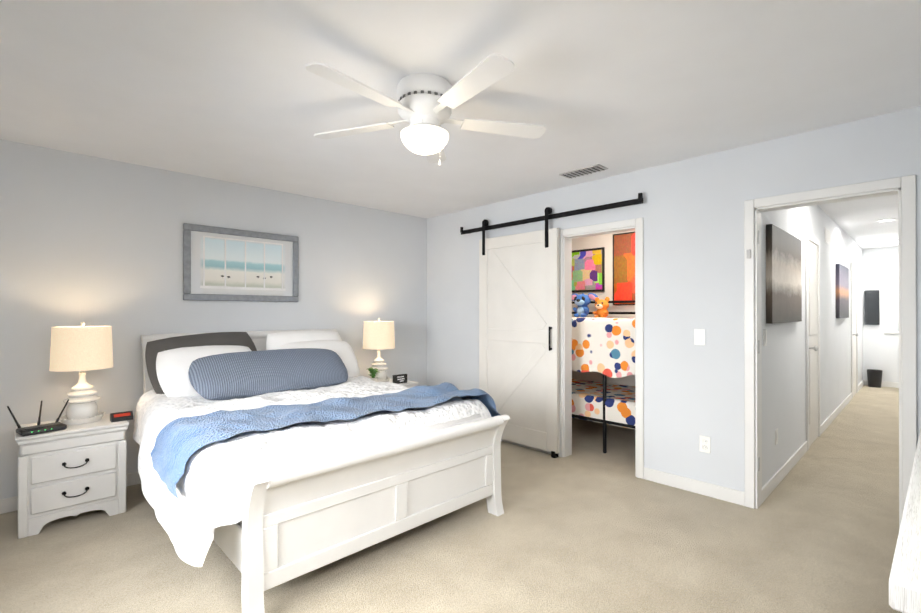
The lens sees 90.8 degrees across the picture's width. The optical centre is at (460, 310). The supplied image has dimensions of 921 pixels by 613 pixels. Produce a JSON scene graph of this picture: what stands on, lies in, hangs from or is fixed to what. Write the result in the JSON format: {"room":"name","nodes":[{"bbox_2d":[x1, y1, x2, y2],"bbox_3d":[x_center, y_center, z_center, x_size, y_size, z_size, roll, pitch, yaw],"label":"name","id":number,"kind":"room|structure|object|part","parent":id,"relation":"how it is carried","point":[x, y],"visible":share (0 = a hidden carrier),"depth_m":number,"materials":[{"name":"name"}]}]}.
{"room":"bedroom","nodes":[
{"label":"bedroom","id":0,"kind":"room"},
{"bbox_2d":[0,139,426,498],"bbox_3d":[-2.036,0.110,4.075,4.410,2.480,0.120,0,0,-44],"label":"wall","id":1,"kind":"structure","parent":0,"point":[87,240],"depth_m":3.53,"materials":[{"name":"paint"}]},
{"bbox_2d":[0,472,140,513],"bbox_3d":[-1.935,1.302,4.075,4.260,0.095,0.017,0,0,-44],"label":"baseboard","id":2,"kind":"structure","parent":1,"relation":"attached to","point":[10,504],"depth_m":3.04,"materials":[{"name":"paint"}]},
{"bbox_2d":[183,223,298,301],"bbox_3d":[-1.929,-0.398,4.075,0.980,0.635,0.029,0,0,-44],"label":"framed picture","id":3,"kind":"object","parent":1,"relation":"attached to","point":[223,264],"visible":1,"depth_m":4.03},
{"bbox_2d":[0,385,901,612],"bbox_3d":[2.396,1.377,4.953,11.990,0.050,5.040,0,0,-44],"label":"floor","id":4,"kind":"structure","parent":0,"point":[588,525],"depth_m":2.52,"materials":[{"name":"carpet"}]},
{"bbox_2d":[15,414,128,538],"bbox_3d":[-2.545,1.046,2.983,0.544,0.600,0.430,0,0,-44],"label":"nightstand","id":5,"kind":"object","parent":4,"relation":"on","point":[72,470],"visible":0.94,"depth_m":2.83,"materials":[{"name":"white wood"}]},
{"bbox_2d":[7,399,68,435],"bbox_3d":[-2.571,0.655,2.796,0.144,0.178,0.294,0,0,34],"label":"router","id":6,"kind":"object","parent":5,"relation":"on","point":[38,428],"visible":0.98,"depth_m":2.76,"materials":[{"name":"black plastic"}]},
{"bbox_2d":[49,322,112,424],"bbox_3d":[-2.541,0.411,3.052,0.330,0.669,0.330,0,0,-44],"label":"lamp","id":7,"kind":"object","parent":5,"relation":"on","point":[82,348],"visible":1,"depth_m":2.97,"materials":[{"name":"fabric"}]},
{"bbox_2d":[110,411,132,421],"bbox_3d":[-2.302,0.719,3.085,0.120,0.055,0.075,0,0,-44],"label":"alarm clock","id":8,"kind":"object","parent":5,"relation":"on","point":[121,416],"visible":1,"depth_m":3.06,"materials":[{"name":"black plastic"}]},
{"bbox_2d":[133,329,509,612],"bbox_3d":[-1.083,0.763,3.234,2.004,1.168,2.341,0,0,-44],"label":"bed","id":9,"kind":"object","parent":4,"relation":"on","point":[267,460],"visible":1,"depth_m":2.47,"materials":[{"name":"white fabric"}]},
{"bbox_2d":[133,376,490,566],"bbox_3d":[-1.034,0.812,3.140,1.923,0.496,1.815,0,0,-44],"label":"comforter","id":10,"kind":"object","parent":9,"relation":"on","point":[199,451],"depth_m":2.42,"materials":[{"name":"white fabric"}]},
{"bbox_2d":[150,382,499,498],"bbox_3d":[-0.666,0.718,2.806,2.004,0.369,0.786,0,0,-44],"label":"throw","id":11,"kind":"object","parent":9,"relation":"on","point":[214,455],"depth_m":2.34,"materials":[{"name":"fabric"}]},
{"bbox_2d":[389,378,417,387],"bbox_3d":[-0.776,1.051,4.706,0.544,0.600,0.430,0,0,-44],"label":"nightstand","id":12,"kind":"object","parent":4,"relation":"on","point":[408,384],"visible":0.04,"depth_m":4.71,"materials":[{"name":"white wood"}]},
{"bbox_2d":[366,368,378,381],"bbox_3d":[-0.877,0.664,4.553,0.142,0.172,0.115,0,0,-44],"label":"potted plant","id":13,"kind":"object","parent":12,"relation":"on","point":[372,371],"visible":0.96,"depth_m":4.54,"materials":[{"name":"green plant"}]},
{"bbox_2d":[363,318,394,381],"bbox_3d":[-0.850,0.416,4.726,0.330,0.669,0.330,0,0,-44],"label":"lamp","id":14,"kind":"object","parent":12,"relation":"on","point":[378,335],"visible":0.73,"depth_m":4.61,"materials":[{"name":"fabric"}]},
{"bbox_2d":[393,374,406,383],"bbox_3d":[-0.620,0.706,4.662,0.170,0.090,0.031,0,0,-44],"label":"sign","id":15,"kind":"object","parent":12,"relation":"on","point":[399,378],"visible":0.92,"depth_m":4.65,"materials":[{"name":"black"}]},
{"bbox_2d":[572,300,634,452],"bbox_3d":[1.627,0.565,4.696,1.159,1.575,2.048,0,0,-44],"label":"bunk bed","id":16,"kind":"object","parent":4,"relation":"on","point":[605,347],"visible":0.29,"depth_m":4.30,"materials":[{"name":"multicoloured fabric"}]},
{"bbox_2d":[572,293,597,316],"bbox_3d":[1.429,-0.059,5.341,0.189,0.286,0.409,0,0,-44],"label":"plush","id":17,"kind":"object","parent":16,"relation":"on","point":[582,301],"visible":0.94,"depth_m":5.29},
{"bbox_2d":[593,297,609,317],"bbox_3d":[1.583,-0.029,5.101,0.163,0.240,0.180,0,0,-44],"label":"teddy bear","id":18,"kind":"object","parent":16,"relation":"on","point":[601,306],"visible":0.94,"depth_m":5.06},
{"bbox_2d":[867,369,882,387],"bbox_3d":[7.348,1.212,8.059,0.210,0.300,0.210,0,0,-44],"label":"waste bin","id":19,"kind":"object","parent":4,"relation":"on","point":[874,377],"visible":1,"depth_m":7.99,"materials":[{"name":"black plastic"}]},
{"bbox_2d":[889,429,920,612],"bbox_3d":[1.802,0.917,1.475,2.380,0.850,0.470,0,0,-43],"label":"dresser","id":20,"kind":"object","parent":4,"relation":"on","point":[905,586],"visible":1,"depth_m":0.91,"materials":[{"name":"white wood"}]},
{"bbox_2d":[0,0,920,248],"bbox_3d":[2.396,-1.158,4.960,11.990,0.060,5.040,0,0,-44],"label":"ceiling","id":21,"kind":"structure","parent":0,"point":[235,91],"depth_m":2.29,"materials":[{"name":"paint"}]},
{"bbox_2d":[306,54,545,164],"bbox_3d":[-0.191,-0.936,2.272,1.250,0.400,1.263,0,0,-44],"label":"ceiling fan","id":22,"kind":"object","parent":21,"relation":"hanging from","point":[425,103],"visible":1,"depth_m":2.20,"materials":[{"name":"white"}]},
{"bbox_3d":[-0.182,-1.013,2.311,0.284,0.245,0.284,0,0,-44],"label":"motor","id":23,"kind":"part","parent":22,"relation":"part of","materials":[{"name":"white metal"}]},
{"bbox_3d":[-0.182,-0.845,2.310,0.244,0.095,0.244,0,0,-44],"label":"globe","id":24,"kind":"part","parent":22,"relation":"part of","materials":[{"name":"white glass"}]},
{"bbox_2d":[559,164,607,178],"bbox_3d":[0.996,-1.123,3.695,0.160,0.017,0.360,0,0,-44],"label":"ceiling vent","id":25,"kind":"object","parent":21,"relation":"in","point":[584,171],"visible":1,"depth_m":3.68,"materials":[{"name":"white metal"}]},
{"bbox_2d":[876,219,896,221],"bbox_3d":[5.308,-1.121,5.660,0.184,0.010,0.184,0,0,-44],"label":"recessed light","id":26,"kind":"object","parent":21,"relation":"in","point":[884,220],"visible":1,"depth_m":5.65,"materials":[{"name":"paint"}]},
{"bbox_2d":[572,231,634,385],"bbox_3d":[1.841,0.114,5.433,0.120,2.480,3.344,0,0,-44],"label":"wall","id":27,"kind":"structure","parent":0,"point":[598,241],"depth_m":5.44,"materials":[{"name":"paint"}]},
{"bbox_2d":[572,247,604,291],"bbox_3d":[1.538,-0.491,5.645,0.020,0.530,0.540,0,0,-44],"label":"collage","id":28,"kind":"object","parent":27,"relation":"attached to","point":[588,270],"visible":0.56,"depth_m":5.60},
{"bbox_2d":[613,232,634,304],"bbox_3d":[2.027,-0.477,5.143,0.020,0.840,0.640,0,0,-44],"label":"poster","id":29,"kind":"object","parent":27,"relation":"attached to","point":[623,266],"visible":0.5,"depth_m":5.27,"materials":[{"name":"orange paper"}]},
{"bbox_2d":[427,106,920,491],"bbox_3d":[1.303,0.109,3.893,0.120,2.480,4.800,0,0,-44],"label":"wall","id":30,"kind":"structure","parent":0,"point":[690,211],"depth_m":3.38,"materials":[{"name":"paint"}]},
{"bbox_2d":[501,439,550,453],"bbox_3d":[0.251,1.304,4.874,0.014,0.095,1.860,0,0,-44],"label":"baseboard","id":31,"kind":"structure","parent":30,"relation":"attached to","point":[544,451],"depth_m":4.46,"materials":[{"name":"paint"}]},
{"bbox_2d":[460,193,642,457],"bbox_3d":[0.723,0.196,4.318,0.118,2.309,2.060,0,0,-44],"label":"barn door","id":32,"kind":"structure","parent":30,"relation":"in","point":[519,329],"depth_m":4.40,"materials":[{"name":"paint"}]},
{"bbox_2d":[559,217,643,478],"bbox_3d":[1.230,0.304,3.967,0.156,2.090,0.810,0,0,-44],"label":"trim","id":33,"kind":"structure","parent":30,"relation":"attached to","point":[565,300],"depth_m":4.04,"materials":[{"name":"paint"}]},
{"bbox_2d":[644,467,744,505],"bbox_3d":[1.712,1.300,3.373,0.014,0.095,0.709,0,0,-44],"label":"baseboard","id":34,"kind":"structure","parent":30,"relation":"attached to","point":[684,483],"depth_m":3.34,"materials":[{"name":"paint"}]},
{"bbox_2d":[694,329,704,344],"bbox_3d":[1.754,0.197,3.334,0.013,0.118,0.075,0,0,-44],"label":"switch plate","id":35,"kind":"object","parent":30,"relation":"attached to","point":[699,336],"visible":1,"depth_m":3.33,"materials":[{"name":"white plastic"}]},
{"bbox_2d":[699,435,710,452],"bbox_3d":[1.780,0.977,3.307,0.011,0.118,0.075,0,0,-44],"label":"electrical outlet plate","id":36,"kind":"object","parent":30,"relation":"attached to","point":[705,444],"visible":1,"depth_m":3.31,"materials":[{"name":"white plastic"}]},
{"bbox_2d":[744,175,916,528],"bbox_3d":[2.284,0.296,2.863,0.150,2.100,0.836,0,0,-44],"label":"trim","id":37,"kind":"structure","parent":30,"relation":"attached to","point":[905,189],"depth_m":2.77,"materials":[{"name":"paint"}]},
{"bbox_2d":[761,205,862,486],"bbox_3d":[4.676,0.115,5.775,7.340,2.480,0.120,0,0,-44],"label":"wall","id":38,"kind":"structure","parent":0,"point":[784,380],"depth_m":4.26,"materials":[{"name":"paint"}]},
{"bbox_2d":[763,329,766,345],"bbox_3d":[2.193,0.197,3.266,0.075,0.118,0.011,0,0,-44],"label":"light switch","id":39,"kind":"object","parent":38,"relation":"attached to","point":[764,337],"visible":1,"depth_m":3.25,"materials":[{"name":"white plastic"}]},
{"bbox_2d":[775,428,777,444],"bbox_3d":[2.443,0.978,3.507,0.075,0.118,0.011,0,0,-44],"label":"outlet","id":40,"kind":"object","parent":38,"relation":"attached to","point":[776,436],"visible":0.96,"depth_m":3.50,"materials":[{"name":"white plastic"}]},
{"bbox_2d":[766,224,801,323],"bbox_3d":[2.626,-0.262,3.668,1.100,0.720,0.040,0,0,-44],"label":"framed picture","id":41,"kind":"object","parent":38,"relation":"attached to","point":[783,276],"visible":1,"depth_m":3.50},
{"bbox_2d":[762,441,806,502],"bbox_3d":[2.710,1.301,3.764,1.720,0.095,0.014,0,0,-44],"label":"baseboard","id":42,"kind":"structure","parent":38,"relation":"attached to","point":[774,481],"depth_m":3.60,"materials":[{"name":"paint"}]},
{"bbox_2d":[805,232,820,450],"bbox_3d":[3.614,0.301,4.601,0.740,2.100,0.083,0,0,-44],"label":"door frame","id":43,"kind":"structure","parent":38,"relation":"attached to","point":[812,316],"depth_m":4.59,"materials":[{"name":"paint"}]},
{"bbox_2d":[825,228,829,244],"bbox_3d":[4.307,-0.867,5.326,0.360,0.160,0.013,0,0,-44],"label":"air vent","id":44,"kind":"object","parent":38,"relation":"in","point":[827,235],"visible":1,"depth_m":5.30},
{"bbox_2d":[821,393,851,433],"bbox_3d":[4.923,1.308,5.919,2.980,0.095,0.014,0,0,-44],"label":"baseboard","id":45,"kind":"structure","parent":38,"relation":"attached to","point":[834,414],"depth_m":5.69,"materials":[{"name":"paint"}]},
{"bbox_2d":[836,264,848,317],"bbox_3d":[5.176,-0.244,6.152,1.000,0.700,0.040,0,0,-44],"label":"framed picture","id":46,"kind":"object","parent":38,"relation":"attached to","point":[842,291],"visible":1,"depth_m":5.99},
{"bbox_2d":[851,262,858,398],"bbox_3d":[6.301,0.309,7.217,0.800,2.100,0.083,0,0,-44],"label":"door frame","id":47,"kind":"structure","parent":38,"relation":"attached to","point":[854,329],"depth_m":7.24,"materials":[{"name":"paint"}]},
{"bbox_2d":[858,380,864,390],"bbox_3d":[6.959,1.313,7.899,1.100,0.095,0.017,0,0,-44],"label":"baseboard","id":48,"kind":"structure","parent":38,"relation":"attached to","point":[862,382],"depth_m":7.96,"materials":[{"name":"paint"}]},
{"bbox_2d":[863,246,898,381],"bbox_3d":[7.734,0.121,7.981,0.120,2.480,1.226,0,0,-44],"label":"wall","id":49,"kind":"structure","parent":0,"point":[880,349],"depth_m":8.12,"materials":[{"name":"paint"}]},
{"bbox_2d":[864,290,879,324],"bbox_3d":[7.417,-0.048,8.185,0.050,0.620,0.200,0,0,-44],"label":"wall tv","id":50,"kind":"object","parent":49,"relation":"attached to","point":[871,307],"visible":0.98,"depth_m":8.16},
{"bbox_2d":[865,380,898,387],"bbox_3d":[7.685,1.314,7.933,0.014,0.095,0.930,0,0,-44],"label":"baseboard","id":51,"kind":"structure","parent":49,"relation":"attached to","point":[884,384],"depth_m":8.04,"materials":[{"name":"paint"}]},
{"bbox_2d":[882,256,898,264],"bbox_3d":[7.716,-0.879,7.907,0.013,0.140,0.550,0,0,-44],"label":"air vent","id":52,"kind":"object","parent":49,"relation":"in","point":[890,260],"visible":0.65,"depth_m":8.03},
{"bbox_2d":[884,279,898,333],"bbox_3d":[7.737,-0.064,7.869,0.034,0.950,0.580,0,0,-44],"label":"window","id":53,"kind":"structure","parent":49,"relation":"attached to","point":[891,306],"depth_m":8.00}
]}

